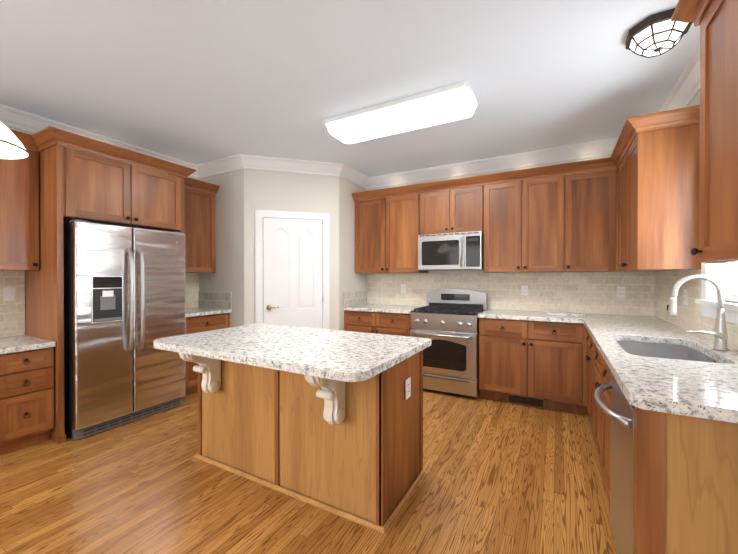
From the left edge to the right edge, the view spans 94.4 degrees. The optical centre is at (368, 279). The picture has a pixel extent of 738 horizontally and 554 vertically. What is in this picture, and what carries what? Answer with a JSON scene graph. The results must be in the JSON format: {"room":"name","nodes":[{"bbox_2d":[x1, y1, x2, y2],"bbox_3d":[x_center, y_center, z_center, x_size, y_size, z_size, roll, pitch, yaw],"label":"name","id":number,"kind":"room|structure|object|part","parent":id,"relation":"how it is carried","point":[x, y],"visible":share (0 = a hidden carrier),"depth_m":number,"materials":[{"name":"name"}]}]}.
{"room":"kitchen","nodes":[
{"label":"kitchen","id":0,"kind":"room"},
{"bbox_2d":[0,390,616,553],"bbox_3d":[-0.979,1.306,1.599,4.970,0.001,6.900,0,0,29],"label":"floor","id":1,"kind":"structure","parent":0,"point":[501,477],"depth_m":2.04,"materials":[{"name":"brown wood"}]},
{"bbox_2d":[0,344,59,455],"bbox_3d":[-2.843,0.916,2.717,0.617,0.765,0.331,0,0,29],"label":"base cabinet","id":2,"kind":"object","parent":1,"relation":"on","point":[29,381],"depth_m":2.59,"materials":[{"name":"brown wood"}]},
{"bbox_2d":[0,336,55,355],"bbox_3d":[-3.137,0.516,2.155,0.641,0.039,1.597,0,0,29],"label":"countertop","id":3,"kind":"structure","parent":2,"relation":"on","point":[7,343],"depth_m":2.64,"materials":[{"name":"white stone"}]},
{"bbox_2d":[63,219,185,439],"bbox_3d":[-2.390,0.404,3.260,0.831,1.760,0.915,0,0,29],"label":"refrigerator","id":4,"kind":"object","parent":1,"relation":"on","point":[124,297],"visible":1,"depth_m":2.97,"materials":[{"name":"silver metal"}]},
{"bbox_2d":[183,312,230,401],"bbox_3d":[-2.105,0.849,4.056,0.617,0.885,0.612,0,0,29],"label":"base cabinet","id":5,"kind":"object","parent":1,"relation":"on","point":[193,324],"depth_m":3.81,"materials":[{"name":"brown wood"}]},
{"bbox_2d":[185,308,231,315],"bbox_3d":[-2.094,0.386,4.047,0.641,0.039,0.613,0,0,29],"label":"countertop","id":6,"kind":"structure","parent":5,"relation":"on","point":[188,311],"depth_m":3.99,"materials":[{"name":"white stone"}]},
{"bbox_2d":[153,323,431,533],"bbox_3d":[-0.513,0.851,2.260,1.615,0.902,0.970,0,0,29],"label":"kitchen island","id":7,"kind":"object","parent":1,"relation":"on","point":[329,420],"visible":1,"depth_m":2.03,"materials":[{"name":"brown wood"}]},
{"bbox_2d":[153,323,431,381],"bbox_3d":[-0.513,0.420,2.257,1.615,0.040,0.970,0,0,29],"label":"island countertop","id":8,"kind":"structure","parent":7,"relation":"on","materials":[{"name":"stone"}]},
{"bbox_2d":[405,377,410,399],"bbox_3d":[0.237,0.658,2.056,0.009,0.116,0.072,0,0,29],"label":"outlet","id":9,"kind":"object","parent":7,"relation":"attached to","point":[408,381],"depth_m":2.04,"materials":[{"name":"white plastic"}]},
{"bbox_2d":[344,312,410,391],"bbox_3d":[0.229,0.846,4.515,0.940,0.885,0.617,0,0,29],"label":"base cabinet","id":10,"kind":"object","parent":1,"relation":"on","point":[389,323],"depth_m":4.21,"materials":[{"name":"brown wood"}]},
{"bbox_2d":[344,304,423,315],"bbox_3d":[0.229,0.384,4.497,0.930,0.039,0.641,0,0,29],"label":"countertop","id":11,"kind":"structure","parent":10,"relation":"on","point":[358,307],"depth_m":4.39,"materials":[{"name":"white stone"}]},
{"bbox_2d":[410,289,486,398],"bbox_3d":[0.942,0.708,4.035,0.750,1.168,0.718,0,0,29],"label":"range","id":12,"kind":"object","parent":1,"relation":"on","point":[446,321],"visible":0.92,"depth_m":3.79,"materials":[{"name":"silver metal"}]},
{"bbox_3d":[0.818,0.913,3.810,0.750,0.671,0.046,0,0,29],"label":"door","id":13,"kind":"part","parent":12,"relation":"part of","materials":[{"name":"silver metal"}]},
{"bbox_2d":[479,384,579,413],"bbox_3d":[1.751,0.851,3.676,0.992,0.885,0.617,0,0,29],"label":"toe kick","id":14,"kind":"object","parent":1,"relation":"on","point":[524,398],"depth_m":3.45,"materials":[{"name":"brown wood"}]},
{"bbox_2d":[509,395,542,406],"bbox_3d":[1.609,1.248,3.508,0.320,0.070,0.007,0,0,29],"label":"vent register","id":15,"kind":"object","parent":14,"relation":"attached to","point":[512,398],"depth_m":3.51,"materials":[{"name":"brown metal"}]},
{"bbox_2d":[478,308,737,423],"bbox_3d":[1.443,0.395,2.497,1.592,0.039,2.973,0,0,29],"label":"countertop","id":16,"kind":"structure","parent":14,"relation":"on","point":[658,366],"depth_m":2.49,"materials":[{"name":"white stone"}]},
{"bbox_2d":[666,274,728,350],"bbox_3d":[1.793,0.176,1.865,0.254,0.404,0.087,0,0,29],"label":"faucet","id":17,"kind":"object","parent":16,"relation":"on","point":[719,334],"visible":1,"depth_m":1.83,"materials":[{"name":"silver metal"}]},
{"bbox_2d":[580,400,591,427],"bbox_3d":[2.076,0.857,2.665,0.645,0.885,0.880,0,0,29],"label":"base cabinet","id":18,"kind":"object","parent":1,"relation":"on","point":[585,409],"depth_m":3.19,"materials":[{"name":"brown wood"}]},
{"bbox_2d":[594,371,633,553],"bbox_3d":[1.276,0.859,1.313,0.687,0.847,0.596,0,0,29],"label":"dishwasher","id":19,"kind":"object","parent":1,"relation":"on","point":[619,412],"visible":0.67,"depth_m":1.39,"materials":[{"name":"silver metal"}]},
{"bbox_3d":[1.019,0.516,1.453,0.100,0.027,0.513,0,0,29],"label":"handle","id":20,"kind":"part","parent":19,"relation":"part of","materials":[{"name":"silver metal"}]},
{"bbox_3d":[1.071,0.818,1.426,0.042,0.767,0.596,0,0,29],"label":"door","id":21,"kind":"part","parent":19,"relation":"part of","materials":[{"name":"silver metal"}]},
{"bbox_2d":[592,404,737,553],"bbox_3d":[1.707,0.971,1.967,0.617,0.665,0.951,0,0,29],"label":"base cabinet","id":22,"kind":"object","parent":1,"relation":"on","point":[686,469],"depth_m":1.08,"materials":[{"name":"brown wood"}]},
{"bbox_2d":[0,0,699,176],"bbox_3d":[-0.979,-1.434,1.584,4.970,0.001,6.900,0,0,29],"label":"ceiling","id":23,"kind":"structure","parent":0,"point":[196,82],"depth_m":2.37,"materials":[{"name":"white paint"}]},
{"bbox_2d":[0,121,28,159],"bbox_3d":[-1.692,-1.000,1.443,0.362,0.866,0.362,0,0,29],"label":"pendant light","id":24,"kind":"object","parent":23,"relation":"hanging from","point":[12,147],"visible":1,"depth_m":1.59,"materials":[{"name":"white glass"}]},
{"bbox_2d":[324,81,477,143],"bbox_3d":[0.240,-1.389,2.957,1.300,0.103,0.400,0,0,29],"label":"fluorescent ceiling light","id":25,"kind":"object","parent":23,"relation":"attached to","point":[450,103],"visible":1,"depth_m":2.83,"materials":[{"name":"white plastic"}]},
{"bbox_2d":[626,8,691,57],"bbox_3d":[1.650,-1.369,1.951,0.281,0.133,0.281,0,0,29],"label":"ceiling light","id":26,"kind":"object","parent":23,"relation":"attached to","point":[656,34],"visible":0.94,"depth_m":1.89,"materials":[{"name":"white glass"}]},
{"bbox_2d":[5,91,710,330],"bbox_3d":[-0.979,-0.064,1.592,4.970,2.740,6.900,0,0,29],"label":"wall","id":27,"kind":"structure","parent":0,"point":[242,195],"depth_m":4.23,"materials":[{"name":"grey paint"}]},
{"bbox_2d":[3,287,14,300],"bbox_3d":[-3.067,0.128,2.916,0.012,0.116,0.072,0,0,29],"label":"outlet","id":28,"kind":"object","parent":27,"relation":"attached to","point":[8,292],"depth_m":2.91,"materials":[{"name":"white plastic"}]},
{"bbox_2d":[0,144,43,271],"bbox_3d":[-3.005,-0.566,2.695,0.347,0.990,0.512,0,0,29],"label":"upper cabinet","id":29,"kind":"object","parent":27,"relation":"attached to","point":[21,180],"depth_m":2.75,"materials":[{"name":"brown wood"}]},
{"bbox_2d":[28,132,183,231],"bbox_3d":[-2.482,-0.830,3.301,0.677,0.652,0.970,0,0,29],"label":"upper cabinet","id":30,"kind":"object","parent":27,"relation":"attached to","point":[79,185],"depth_m":2.98,"materials":[{"name":"brown wood"}]},
{"bbox_3d":[-0.404,-1.103,2.267,4.614,0.097,4.448,0,0,29],"label":"cab crown","id":31,"kind":"part","parent":30,"relation":"part of","materials":[{"name":"brown wood"}]},
{"bbox_2d":[184,184,215,275],"bbox_3d":[-2.223,-0.574,4.113,0.347,0.990,0.612,0,0,29],"label":"upper cabinet","id":32,"kind":"object","parent":27,"relation":"attached to","point":[199,205],"depth_m":4.11,"materials":[{"name":"brown wood"}]},
{"bbox_2d":[255,210,329,328],"bbox_3d":[-0.930,0.231,4.213,0.645,2.121,0.645,0,0,29],"label":"pantry door","id":33,"kind":"structure","parent":27,"relation":"in","point":[292,268],"depth_m":4.19,"materials":[{"name":"white painted wood"},{"name":"brass"}]},
{"bbox_2d":[0,45,699,188],"bbox_3d":[-0.979,-1.367,1.585,4.970,0.132,6.900,0,0,29],"label":"crown molding","id":34,"kind":"structure","parent":27,"relation":"attached to","point":[684,91],"depth_m":4.00,"materials":[{"name":"white"}]},
{"bbox_2d":[354,192,435,275],"bbox_3d":[0.326,-0.577,4.608,1.012,0.990,0.347,0,0,29],"label":"upper cabinet","id":35,"kind":"object","parent":27,"relation":"attached to","point":[387,230],"depth_m":4.45,"materials":[{"name":"brown wood"}]},
{"bbox_2d":[401,284,405,292],"bbox_3d":[0.473,0.128,4.714,0.072,0.116,0.009,0,0,29],"label":"outlet","id":36,"kind":"object","parent":27,"relation":"attached to","point":[403,286],"depth_m":4.71,"materials":[{"name":"white plastic"}]},
{"bbox_2d":[424,184,483,234],"bbox_3d":[1.044,-0.806,4.211,0.760,0.526,0.347,0,0,29],"label":"upper cabinet","id":37,"kind":"object","parent":27,"relation":"attached to","point":[454,210],"depth_m":4.03,"materials":[{"name":"brown wood"}]},
{"bbox_2d":[418,231,483,270],"bbox_3d":[1.013,-0.326,4.157,0.752,0.430,0.457,0,0,29],"label":"microwave","id":38,"kind":"object","parent":37,"relation":"attached to","point":[455,251],"visible":1,"depth_m":3.98,"materials":[{"name":"silver metal"}]},
{"bbox_2d":[484,176,555,271],"bbox_3d":[1.727,-0.572,3.835,0.932,0.990,0.347,0,0,29],"label":"upper cabinet","id":39,"kind":"object","parent":27,"relation":"attached to","point":[520,216],"depth_m":3.69,"materials":[{"name":"brown wood"}]},
{"bbox_2d":[521,285,527,294],"bbox_3d":[1.813,0.132,3.975,0.072,0.116,0.009,0,0,29],"label":"outlet","id":40,"kind":"object","parent":27,"relation":"attached to","point":[524,288],"depth_m":3.97,"materials":[{"name":"white plastic"}]},
{"bbox_2d":[556,168,607,271],"bbox_3d":[2.251,-0.571,3.534,0.532,0.990,0.369,0,0,29],"label":"upper cabinet","id":41,"kind":"object","parent":27,"relation":"attached to","point":[588,264],"depth_m":3.42,"materials":[{"name":"brown wood"}]},
{"bbox_2d":[617,286,625,297],"bbox_3d":[2.610,0.135,3.536,0.072,0.116,0.009,0,0,29],"label":"outlet","id":42,"kind":"object","parent":27,"relation":"attached to","point":[621,290],"depth_m":3.53,"materials":[{"name":"white plastic"}]},
{"bbox_2d":[616,108,700,271],"bbox_3d":[2.318,-0.613,2.788,0.347,1.082,0.907,0,0,29],"label":"upper cabinet","id":43,"kind":"object","parent":27,"relation":"attached to","point":[654,194],"depth_m":2.42,"materials":[{"name":"brown wood"}]},
{"bbox_2d":[683,289,687,304],"bbox_3d":[2.381,0.135,2.573,0.009,0.116,0.072,0,0,29],"label":"outlet","id":44,"kind":"object","parent":27,"relation":"attached to","point":[685,291],"depth_m":2.56,"materials":[{"name":"white plastic"}]},
{"bbox_2d":[692,0,735,267],"bbox_3d":[1.388,-0.603,1.100,0.347,1.082,0.511,0,0,29],"label":"upper cabinet","id":45,"kind":"object","parent":27,"relation":"attached to","point":[713,120],"depth_m":1.28,"materials":[{"name":"brown wood"}]},
{"bbox_2d":[695,263,737,324],"bbox_3d":[1.991,-0.345,1.757,0.170,1.180,1.120,0,0,29],"label":"window","id":46,"kind":"structure","parent":27,"relation":"in","point":[722,274],"depth_m":2.14,"materials":[{"name":"white"}]},
{"bbox_2d":[732,0,737,262],"bbox_3d":[1.094,-0.600,0.568,0.347,1.082,0.953,0,0,29],"label":"upper cabinet","id":47,"kind":"object","parent":27,"relation":"attached to","point":[734,254],"depth_m":1.13,"materials":[{"name":"brown wood"}]},
{"label":"outside","id":48,"kind":"structure","parent":0,"visible":0},
{"bbox_2d":[734,263,737,293],"bbox_3d":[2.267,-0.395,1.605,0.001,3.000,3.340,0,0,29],"label":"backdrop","id":49,"kind":"structure","parent":48,"point":[736,279],"depth_m":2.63,"materials":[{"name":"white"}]}
]}

